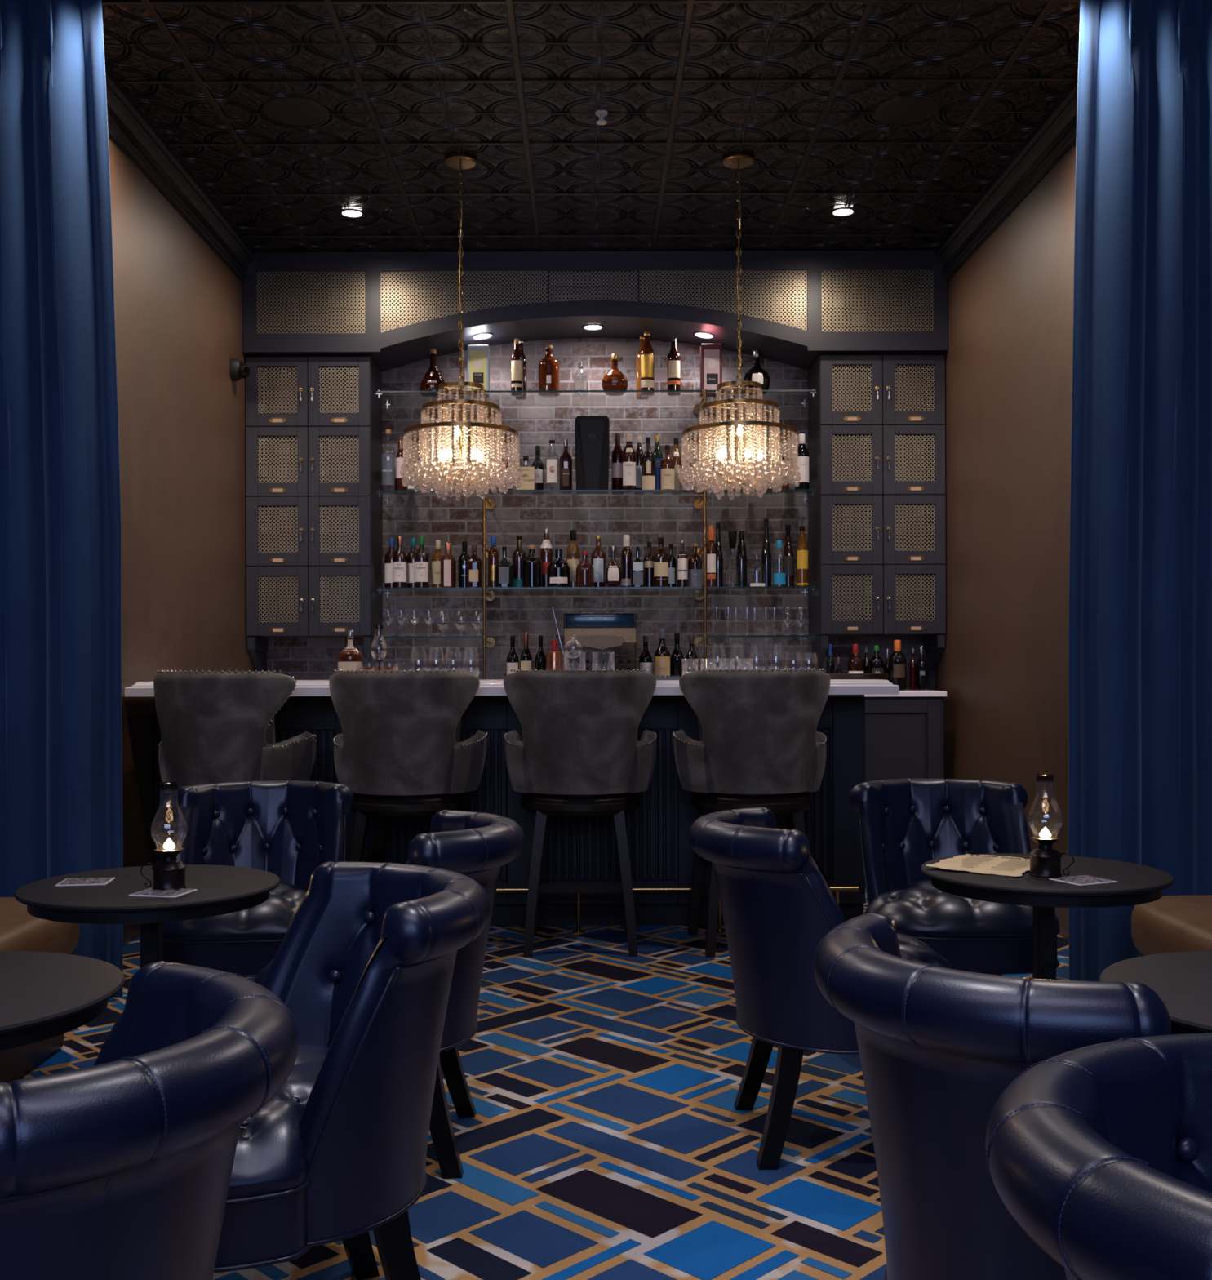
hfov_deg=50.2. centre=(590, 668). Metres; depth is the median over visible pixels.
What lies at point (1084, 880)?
coaster
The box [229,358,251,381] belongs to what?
security camera
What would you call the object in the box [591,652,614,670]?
glass
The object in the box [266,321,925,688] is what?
wall
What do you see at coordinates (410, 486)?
bottle
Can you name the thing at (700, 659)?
tumbler
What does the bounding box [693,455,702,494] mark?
bottle
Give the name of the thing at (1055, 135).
trim
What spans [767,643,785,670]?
glass
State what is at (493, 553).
bottle
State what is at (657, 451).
bottle
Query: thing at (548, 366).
bottle
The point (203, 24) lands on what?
ceiling
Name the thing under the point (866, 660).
bottle
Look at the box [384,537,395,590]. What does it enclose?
bottle
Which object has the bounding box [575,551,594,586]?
bottle
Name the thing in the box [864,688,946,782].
cabinet
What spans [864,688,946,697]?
countertop
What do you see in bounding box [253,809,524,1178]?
barrel chair
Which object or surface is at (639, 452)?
bottle
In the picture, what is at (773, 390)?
glass shelf
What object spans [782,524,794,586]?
bottle
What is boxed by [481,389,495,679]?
brass post
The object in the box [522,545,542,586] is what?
bottle
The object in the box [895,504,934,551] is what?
grille
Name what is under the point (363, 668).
glass
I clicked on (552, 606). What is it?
spoon
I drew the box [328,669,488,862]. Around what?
bar stool
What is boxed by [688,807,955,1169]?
barrel chair
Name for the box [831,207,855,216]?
recessed light
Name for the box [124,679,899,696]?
countertop
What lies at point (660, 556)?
bottle
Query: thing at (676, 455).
bottle
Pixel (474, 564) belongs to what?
bottle
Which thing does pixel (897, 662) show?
bottle
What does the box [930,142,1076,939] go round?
wall
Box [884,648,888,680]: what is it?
bottle
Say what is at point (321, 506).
grille
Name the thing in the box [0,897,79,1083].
leather bench
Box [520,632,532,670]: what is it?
bottle
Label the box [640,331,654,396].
bottle
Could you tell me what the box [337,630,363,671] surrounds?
bottle
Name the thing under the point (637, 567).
bottle
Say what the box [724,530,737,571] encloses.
bottle
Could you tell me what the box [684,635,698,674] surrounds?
bottle
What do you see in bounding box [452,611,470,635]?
snifter
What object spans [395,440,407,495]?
bottle
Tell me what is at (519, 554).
bottle
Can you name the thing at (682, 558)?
bottle
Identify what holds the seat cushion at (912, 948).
on the barrel chair at (778, 903)
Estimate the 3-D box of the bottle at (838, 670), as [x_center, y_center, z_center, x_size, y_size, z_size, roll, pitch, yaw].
[1.377,0.028,7.150,0.046,0.186,0.045,0,0,0]
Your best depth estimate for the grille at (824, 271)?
7.06 m
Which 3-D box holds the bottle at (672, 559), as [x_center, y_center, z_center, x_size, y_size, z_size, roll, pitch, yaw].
[0.457,-0.578,7.289,0.064,0.251,0.065,0,0,0]
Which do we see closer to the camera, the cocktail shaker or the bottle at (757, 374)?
the cocktail shaker
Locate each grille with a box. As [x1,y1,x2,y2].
[257,271,364,333]
[257,366,297,413]
[258,435,297,483]
[258,506,297,552]
[258,575,297,622]
[319,366,359,413]
[320,435,359,482]
[320,506,359,552]
[320,575,359,622]
[380,271,547,333]
[549,271,638,302]
[640,270,807,330]
[822,270,933,331]
[832,364,871,411]
[832,434,871,481]
[832,504,871,551]
[832,573,871,621]
[895,364,934,411]
[895,434,934,480]
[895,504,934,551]
[895,573,935,620]
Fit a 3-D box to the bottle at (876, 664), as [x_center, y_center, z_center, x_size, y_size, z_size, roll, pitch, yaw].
[1.582,-0.004,7.128,0.084,0.249,0.086,0,0,0]
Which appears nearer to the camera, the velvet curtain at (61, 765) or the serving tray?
the velvet curtain at (61, 765)
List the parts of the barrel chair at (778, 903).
leg, backrest, leg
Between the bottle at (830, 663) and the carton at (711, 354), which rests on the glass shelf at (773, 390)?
the carton at (711, 354)
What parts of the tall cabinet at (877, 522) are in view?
door, door, door, door, door, door, door, door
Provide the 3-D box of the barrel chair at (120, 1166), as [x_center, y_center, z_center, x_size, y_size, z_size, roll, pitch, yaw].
[-0.627,0.740,1.346,0.633,0.764,0.557,0,0,-2]
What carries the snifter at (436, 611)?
on the glass shelf at (382, 637)
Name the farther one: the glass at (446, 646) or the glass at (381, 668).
the glass at (446, 646)
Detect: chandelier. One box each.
[400,151,523,501]
[677,151,800,500]
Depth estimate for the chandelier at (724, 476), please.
5.67 m
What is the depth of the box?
7.19 m
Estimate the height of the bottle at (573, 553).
0.332 m
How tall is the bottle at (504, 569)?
0.234 m
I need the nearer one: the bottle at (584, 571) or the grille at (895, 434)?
the grille at (895, 434)
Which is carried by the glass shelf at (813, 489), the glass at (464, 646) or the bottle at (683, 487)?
the bottle at (683, 487)
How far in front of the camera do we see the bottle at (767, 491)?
7.27 m
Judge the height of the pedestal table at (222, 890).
0.662 m
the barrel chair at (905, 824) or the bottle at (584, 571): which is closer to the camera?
the barrel chair at (905, 824)
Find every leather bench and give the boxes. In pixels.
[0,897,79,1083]
[1131,894,1211,955]
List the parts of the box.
panel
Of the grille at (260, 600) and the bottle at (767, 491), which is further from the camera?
the bottle at (767, 491)
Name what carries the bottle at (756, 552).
on the glass shelf at (379, 588)
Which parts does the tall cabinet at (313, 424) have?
door, door, door, door, door, door, door, door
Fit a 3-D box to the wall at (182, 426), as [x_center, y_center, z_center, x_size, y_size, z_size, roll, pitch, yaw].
[-1.935,-0.575,6.050,0.080,3.400,3.100,0,0,0]
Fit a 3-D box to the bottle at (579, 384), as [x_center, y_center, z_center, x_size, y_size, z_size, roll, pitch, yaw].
[-0.052,-1.627,7.259,0.082,0.181,0.082,0,0,0]
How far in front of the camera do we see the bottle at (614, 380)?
7.23 m
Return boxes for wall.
[108,135,254,946]
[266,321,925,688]
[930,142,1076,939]
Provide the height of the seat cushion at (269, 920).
0.111 m
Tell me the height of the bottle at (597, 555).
0.302 m
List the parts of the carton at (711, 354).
printed panel, printed panel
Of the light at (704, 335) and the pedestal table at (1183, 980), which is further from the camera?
the light at (704, 335)
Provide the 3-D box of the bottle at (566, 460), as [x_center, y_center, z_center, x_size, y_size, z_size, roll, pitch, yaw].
[-0.135,-1.136,7.258,0.071,0.298,0.074,0,0,0]
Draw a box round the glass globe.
[563,635,582,658]
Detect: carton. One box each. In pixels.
[467,345,489,397]
[700,343,722,396]
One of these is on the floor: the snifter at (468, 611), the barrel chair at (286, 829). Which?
the barrel chair at (286, 829)
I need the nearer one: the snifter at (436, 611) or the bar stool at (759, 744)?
the bar stool at (759, 744)
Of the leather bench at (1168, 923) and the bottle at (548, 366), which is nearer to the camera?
the leather bench at (1168, 923)
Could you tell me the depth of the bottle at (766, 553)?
7.28 m
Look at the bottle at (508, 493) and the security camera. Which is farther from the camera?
the bottle at (508, 493)
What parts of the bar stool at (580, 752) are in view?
nailhead trim, armrest, leg, leg, nailhead trim, backrest, leg, leg, armrest, nailhead trim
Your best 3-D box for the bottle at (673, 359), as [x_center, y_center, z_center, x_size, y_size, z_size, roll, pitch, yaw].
[0.472,-1.698,7.259,0.076,0.321,0.077,0,0,0]
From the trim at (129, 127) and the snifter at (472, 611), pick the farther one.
the snifter at (472, 611)
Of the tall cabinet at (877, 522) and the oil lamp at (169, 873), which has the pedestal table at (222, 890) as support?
the oil lamp at (169, 873)
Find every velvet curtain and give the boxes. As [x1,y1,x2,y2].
[0,0,123,997]
[1068,0,1211,981]
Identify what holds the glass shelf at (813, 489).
attached to the brass post at (489, 504)
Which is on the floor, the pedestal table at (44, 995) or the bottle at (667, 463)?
the pedestal table at (44, 995)
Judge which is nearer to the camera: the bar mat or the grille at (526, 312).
the bar mat
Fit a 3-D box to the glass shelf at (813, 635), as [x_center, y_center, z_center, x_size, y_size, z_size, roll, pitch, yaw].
[0.950,-0.169,7.317,0.610,0.042,0.376,0,0,0]
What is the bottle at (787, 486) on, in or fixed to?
on the glass shelf at (813, 489)
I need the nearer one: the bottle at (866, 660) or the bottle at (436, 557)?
the bottle at (866, 660)
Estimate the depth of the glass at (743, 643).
5.77 m
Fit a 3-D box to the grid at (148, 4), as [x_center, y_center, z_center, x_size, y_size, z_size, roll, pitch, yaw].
[0.029,-2.277,4.500,3.856,0.007,5.000,0,0,0]
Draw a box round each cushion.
[0,897,79,954]
[163,881,306,941]
[226,1044,328,1199]
[864,879,1059,937]
[897,933,955,968]
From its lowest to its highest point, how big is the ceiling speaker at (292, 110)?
0.006 m
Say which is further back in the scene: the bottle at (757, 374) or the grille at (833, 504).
the bottle at (757, 374)
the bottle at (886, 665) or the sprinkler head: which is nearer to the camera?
the sprinkler head
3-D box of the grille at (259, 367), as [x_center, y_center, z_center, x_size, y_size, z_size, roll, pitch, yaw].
[-1.717,-1.534,7.113,0.220,0.261,0.001,0,0,0]
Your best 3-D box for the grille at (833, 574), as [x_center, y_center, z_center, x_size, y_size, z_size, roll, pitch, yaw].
[1.444,-0.392,7.113,0.221,0.261,0.001,0,0,0]
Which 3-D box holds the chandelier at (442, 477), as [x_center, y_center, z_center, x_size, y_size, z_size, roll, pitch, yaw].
[-0.573,-1.519,5.771,0.550,1.518,0.536,0,0,28]
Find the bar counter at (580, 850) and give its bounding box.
[124,679,899,933]
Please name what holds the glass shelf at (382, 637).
attached to the brass post at (489, 504)
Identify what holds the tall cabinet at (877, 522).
on the cabinet at (904, 731)
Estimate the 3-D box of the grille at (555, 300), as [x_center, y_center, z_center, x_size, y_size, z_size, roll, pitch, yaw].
[0.021,-2.082,7.063,0.497,0.187,0.001,0,0,0]
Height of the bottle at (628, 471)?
0.328 m
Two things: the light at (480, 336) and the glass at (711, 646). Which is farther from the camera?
the light at (480, 336)
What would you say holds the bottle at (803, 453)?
on the glass shelf at (813, 489)
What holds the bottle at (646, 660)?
on the cabinet at (904, 731)
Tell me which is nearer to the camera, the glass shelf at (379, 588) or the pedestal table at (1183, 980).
the pedestal table at (1183, 980)
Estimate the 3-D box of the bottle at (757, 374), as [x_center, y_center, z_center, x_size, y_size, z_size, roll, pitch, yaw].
[0.937,-1.664,7.259,0.153,0.250,0.096,0,0,0]
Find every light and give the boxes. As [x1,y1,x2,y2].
[339,208,364,217]
[471,333,493,340]
[582,324,604,330]
[693,331,715,338]
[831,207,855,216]
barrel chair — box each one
[0,961,298,1279]
[163,780,354,977]
[213,862,490,1279]
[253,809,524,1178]
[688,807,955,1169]
[813,913,1171,1279]
[848,777,1060,979]
[985,1032,1211,1279]
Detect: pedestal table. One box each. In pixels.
[0,951,124,1051]
[13,864,280,968]
[920,853,1174,979]
[1098,951,1211,1034]
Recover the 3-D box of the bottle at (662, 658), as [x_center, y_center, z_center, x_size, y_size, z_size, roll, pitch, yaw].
[0.397,-0.048,7.078,0.090,0.343,0.093,0,0,0]
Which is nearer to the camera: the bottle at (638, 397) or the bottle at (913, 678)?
the bottle at (913, 678)
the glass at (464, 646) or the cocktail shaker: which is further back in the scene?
the glass at (464, 646)
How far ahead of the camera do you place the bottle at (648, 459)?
7.19 m
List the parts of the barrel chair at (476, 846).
leg, leg, backrest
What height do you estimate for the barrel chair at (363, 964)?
0.764 m
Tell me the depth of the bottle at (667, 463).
7.20 m
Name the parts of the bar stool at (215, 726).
armrest, leg, backrest, nailhead trim, armrest, nailhead trim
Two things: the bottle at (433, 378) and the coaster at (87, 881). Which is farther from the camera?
the bottle at (433, 378)
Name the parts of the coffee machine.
display glass, display frame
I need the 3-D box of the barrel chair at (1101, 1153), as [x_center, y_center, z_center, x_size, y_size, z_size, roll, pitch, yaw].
[0.639,0.737,1.004,0.633,0.764,0.557,0,0,26]
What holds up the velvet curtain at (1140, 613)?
hanging from the ceiling
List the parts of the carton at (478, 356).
printed panel, printed panel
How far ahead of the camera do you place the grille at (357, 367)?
7.11 m
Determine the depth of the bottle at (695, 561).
7.22 m
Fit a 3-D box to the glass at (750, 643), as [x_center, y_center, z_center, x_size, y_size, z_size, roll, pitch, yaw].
[0.746,-0.034,5.780,0.079,0.158,0.079,0,0,0]
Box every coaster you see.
[55,877,115,886]
[128,887,197,897]
[1049,875,1116,885]
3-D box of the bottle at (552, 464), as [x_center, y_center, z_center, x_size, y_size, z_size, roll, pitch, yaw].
[-0.212,-1.135,7.258,0.082,0.296,0.084,0,0,0]
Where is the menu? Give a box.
[925,853,1030,876]
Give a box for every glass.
[359,661,378,671]
[379,661,398,671]
[427,646,445,671]
[444,646,462,671]
[462,646,479,675]
[563,652,586,670]
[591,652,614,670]
[709,645,726,669]
[728,643,746,670]
[747,643,765,668]
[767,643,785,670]
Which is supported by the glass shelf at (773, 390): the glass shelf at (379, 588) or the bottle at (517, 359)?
the bottle at (517, 359)
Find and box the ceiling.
[80,0,1080,252]
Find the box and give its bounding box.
[574,415,609,493]
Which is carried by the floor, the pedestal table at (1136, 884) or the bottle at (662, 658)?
the pedestal table at (1136, 884)
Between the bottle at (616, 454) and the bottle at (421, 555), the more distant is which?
the bottle at (616, 454)
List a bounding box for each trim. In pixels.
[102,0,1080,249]
[103,0,1079,248]
[105,65,255,283]
[934,76,1078,281]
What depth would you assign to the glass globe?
5.62 m
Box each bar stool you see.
[153,670,317,843]
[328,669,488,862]
[503,669,657,957]
[672,668,830,957]
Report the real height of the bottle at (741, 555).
0.379 m
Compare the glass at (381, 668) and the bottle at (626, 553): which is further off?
the bottle at (626, 553)
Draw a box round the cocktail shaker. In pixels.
[546,639,563,670]
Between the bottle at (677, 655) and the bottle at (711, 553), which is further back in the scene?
the bottle at (711, 553)
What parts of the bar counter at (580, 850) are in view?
fluted panel, foot rail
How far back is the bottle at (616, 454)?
7.28 m
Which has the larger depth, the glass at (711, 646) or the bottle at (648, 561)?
the bottle at (648, 561)
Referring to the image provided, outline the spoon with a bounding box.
[551,605,567,669]
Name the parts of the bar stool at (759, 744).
nailhead trim, armrest, leg, leg, backrest, nailhead trim, leg, leg, armrest, nailhead trim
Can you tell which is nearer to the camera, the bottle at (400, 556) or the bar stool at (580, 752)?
the bar stool at (580, 752)
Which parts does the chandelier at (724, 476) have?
bulb, cord, chain, frame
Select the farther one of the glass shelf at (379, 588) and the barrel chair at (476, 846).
the glass shelf at (379, 588)
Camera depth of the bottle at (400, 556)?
7.20 m
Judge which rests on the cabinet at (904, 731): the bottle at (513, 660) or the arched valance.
the bottle at (513, 660)
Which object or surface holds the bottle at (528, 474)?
on the glass shelf at (813, 489)
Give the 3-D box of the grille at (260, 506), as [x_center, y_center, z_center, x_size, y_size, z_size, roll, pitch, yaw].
[-1.715,-0.767,7.113,0.220,0.261,0.001,0,0,0]
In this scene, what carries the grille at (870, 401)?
attached to the tall cabinet at (877, 522)
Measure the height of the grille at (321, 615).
0.261 m
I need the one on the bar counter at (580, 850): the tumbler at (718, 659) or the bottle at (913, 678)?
the tumbler at (718, 659)
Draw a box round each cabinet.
[245,355,382,671]
[808,354,946,689]
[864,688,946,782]
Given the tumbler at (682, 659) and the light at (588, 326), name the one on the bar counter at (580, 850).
the tumbler at (682, 659)
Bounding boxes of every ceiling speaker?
[262,97,328,125]
[875,95,941,124]
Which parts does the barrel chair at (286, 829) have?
seat rail, backrest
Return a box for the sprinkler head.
[595,110,608,124]
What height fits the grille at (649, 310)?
0.342 m
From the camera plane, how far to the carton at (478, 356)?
7.22 m
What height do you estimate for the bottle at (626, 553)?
0.303 m
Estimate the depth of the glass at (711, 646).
5.77 m
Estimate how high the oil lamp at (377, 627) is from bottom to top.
0.240 m
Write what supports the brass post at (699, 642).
on the cabinet at (904, 731)
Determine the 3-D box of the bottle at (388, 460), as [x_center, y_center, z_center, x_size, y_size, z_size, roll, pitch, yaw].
[-1.131,-1.164,7.258,0.078,0.359,0.081,0,0,0]
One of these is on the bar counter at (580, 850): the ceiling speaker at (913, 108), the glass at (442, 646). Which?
the glass at (442, 646)
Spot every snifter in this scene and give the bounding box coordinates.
[434,611,452,635]
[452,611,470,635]
[470,611,488,635]
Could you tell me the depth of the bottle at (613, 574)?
7.20 m
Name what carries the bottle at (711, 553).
on the glass shelf at (379, 588)
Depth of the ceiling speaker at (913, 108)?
5.27 m
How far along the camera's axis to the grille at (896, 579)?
7.11 m
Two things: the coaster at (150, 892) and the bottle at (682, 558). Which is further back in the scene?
the bottle at (682, 558)
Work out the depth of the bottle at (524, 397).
7.34 m
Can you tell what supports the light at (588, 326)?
attached to the arched valance
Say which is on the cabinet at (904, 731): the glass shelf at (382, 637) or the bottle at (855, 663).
the bottle at (855, 663)
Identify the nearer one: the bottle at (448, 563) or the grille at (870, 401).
the grille at (870, 401)
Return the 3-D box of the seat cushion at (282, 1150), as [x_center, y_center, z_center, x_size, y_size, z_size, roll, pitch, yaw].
[-0.552,0.700,2.114,0.470,0.111,0.553,0,0,-26]
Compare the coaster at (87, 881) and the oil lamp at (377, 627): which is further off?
the oil lamp at (377, 627)
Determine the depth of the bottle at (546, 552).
7.27 m
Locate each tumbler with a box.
[681,658,698,674]
[700,658,716,670]
[718,658,735,670]
[737,658,753,670]
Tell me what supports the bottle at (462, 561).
on the glass shelf at (379, 588)
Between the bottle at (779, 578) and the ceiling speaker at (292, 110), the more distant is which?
the bottle at (779, 578)
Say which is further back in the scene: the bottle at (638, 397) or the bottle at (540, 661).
the bottle at (638, 397)
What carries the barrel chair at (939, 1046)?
on the floor
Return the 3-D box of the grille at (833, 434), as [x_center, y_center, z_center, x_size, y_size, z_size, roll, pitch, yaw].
[1.442,-1.159,7.113,0.221,0.261,0.001,0,0,0]
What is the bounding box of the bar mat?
[655,675,680,679]
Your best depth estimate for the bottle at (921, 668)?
7.13 m
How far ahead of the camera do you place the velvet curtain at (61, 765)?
4.33 m
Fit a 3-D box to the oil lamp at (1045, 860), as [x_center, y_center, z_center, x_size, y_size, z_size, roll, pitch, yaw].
[1.014,0.346,2.861,0.088,0.223,0.074,0,0,-6]
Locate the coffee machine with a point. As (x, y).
(605, 633)
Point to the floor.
(606, 1138)
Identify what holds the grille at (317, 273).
attached to the arched valance
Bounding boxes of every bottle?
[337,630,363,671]
[381,429,395,484]
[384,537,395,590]
[392,535,407,587]
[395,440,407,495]
[407,537,416,590]
[408,454,417,494]
[414,535,429,587]
[419,348,446,396]
[431,539,443,590]
[440,542,456,587]
[457,541,470,587]
[466,545,482,587]
[488,535,499,587]
[495,546,513,587]
[501,458,513,495]
[506,635,519,675]
[511,338,523,396]
[511,535,526,589]
[515,339,527,399]
[515,455,537,493]
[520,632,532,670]
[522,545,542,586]
[531,445,544,495]
[534,635,546,670]
[538,344,559,397]
[539,528,553,589]
[546,440,559,493]
[546,549,570,586]
[560,440,572,493]
[566,529,580,589]
[574,362,587,396]
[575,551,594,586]
[591,535,605,589]
[601,354,628,395]
[604,546,622,586]
[611,433,624,494]
[621,534,632,589]
[622,432,636,493]
[630,546,644,586]
[634,435,644,494]
[635,335,648,399]
[639,635,653,674]
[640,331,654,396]
[641,436,655,492]
[643,542,653,586]
[652,435,663,494]
[653,537,668,586]
[653,628,671,676]
[660,444,675,493]
[666,337,680,395]
[668,543,676,586]
[671,437,681,494]
[671,633,684,676]
[676,540,688,586]
[681,451,693,493]
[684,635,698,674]
[688,543,702,586]
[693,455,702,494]
[706,525,715,586]
[715,522,723,586]
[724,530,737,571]
[736,521,747,586]
[742,349,770,395]
[750,549,764,586]
[761,518,771,586]
[764,452,773,493]
[773,540,786,584]
[775,455,789,493]
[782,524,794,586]
[795,433,809,493]
[796,525,808,586]
[826,644,834,673]
[835,657,842,673]
[847,644,863,673]
[863,645,869,673]
[868,645,884,679]
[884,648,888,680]
[888,640,906,690]
[909,648,916,690]
[915,645,926,690]
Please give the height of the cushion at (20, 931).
0.144 m
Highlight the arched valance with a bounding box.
[242,250,948,371]
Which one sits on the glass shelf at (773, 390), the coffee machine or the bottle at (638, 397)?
the bottle at (638, 397)
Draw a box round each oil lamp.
[139,782,187,889]
[369,625,387,670]
[1027,773,1075,877]
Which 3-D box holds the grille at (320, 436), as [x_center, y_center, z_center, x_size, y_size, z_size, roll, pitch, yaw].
[-1.378,-1.151,7.113,0.221,0.261,0.001,0,0,0]
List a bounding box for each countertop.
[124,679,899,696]
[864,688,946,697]
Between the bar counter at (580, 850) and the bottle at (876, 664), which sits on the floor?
the bar counter at (580, 850)
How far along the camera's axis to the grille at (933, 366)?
7.11 m
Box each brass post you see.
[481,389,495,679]
[693,388,707,670]
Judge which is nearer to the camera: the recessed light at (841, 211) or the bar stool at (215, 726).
the bar stool at (215, 726)
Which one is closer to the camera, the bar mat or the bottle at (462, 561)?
the bar mat
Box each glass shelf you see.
[376,389,816,408]
[376,488,816,504]
[377,585,817,597]
[379,635,482,644]
[707,634,817,642]
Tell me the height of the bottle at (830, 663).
0.257 m
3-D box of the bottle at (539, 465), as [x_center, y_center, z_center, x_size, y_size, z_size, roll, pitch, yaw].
[-0.294,-1.125,7.318,0.075,0.276,0.078,0,0,0]
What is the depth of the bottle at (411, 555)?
7.26 m
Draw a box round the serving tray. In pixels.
[828,673,888,679]
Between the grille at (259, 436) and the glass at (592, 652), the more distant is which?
the grille at (259, 436)
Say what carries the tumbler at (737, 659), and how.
on the bar counter at (580, 850)
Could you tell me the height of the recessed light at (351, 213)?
0.006 m
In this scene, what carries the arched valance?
attached to the wall at (538, 420)
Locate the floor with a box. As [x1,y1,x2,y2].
[18,887,1069,1279]
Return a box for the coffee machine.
[563,610,636,670]
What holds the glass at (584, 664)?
on the bar counter at (580, 850)
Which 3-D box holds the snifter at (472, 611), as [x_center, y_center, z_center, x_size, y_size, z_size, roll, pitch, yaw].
[-0.622,-0.252,7.240,0.101,0.141,0.100,0,0,0]
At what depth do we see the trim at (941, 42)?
5.30 m
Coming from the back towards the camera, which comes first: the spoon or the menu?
the spoon
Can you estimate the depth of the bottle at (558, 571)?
7.17 m
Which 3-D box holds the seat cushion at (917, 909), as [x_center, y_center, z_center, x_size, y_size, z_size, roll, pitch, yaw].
[1.087,0.696,3.831,0.553,0.111,0.470,0,0,0]
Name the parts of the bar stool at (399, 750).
nailhead trim, armrest, leg, leg, nailhead trim, backrest, armrest, nailhead trim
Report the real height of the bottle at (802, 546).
0.347 m
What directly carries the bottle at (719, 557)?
on the glass shelf at (379, 588)

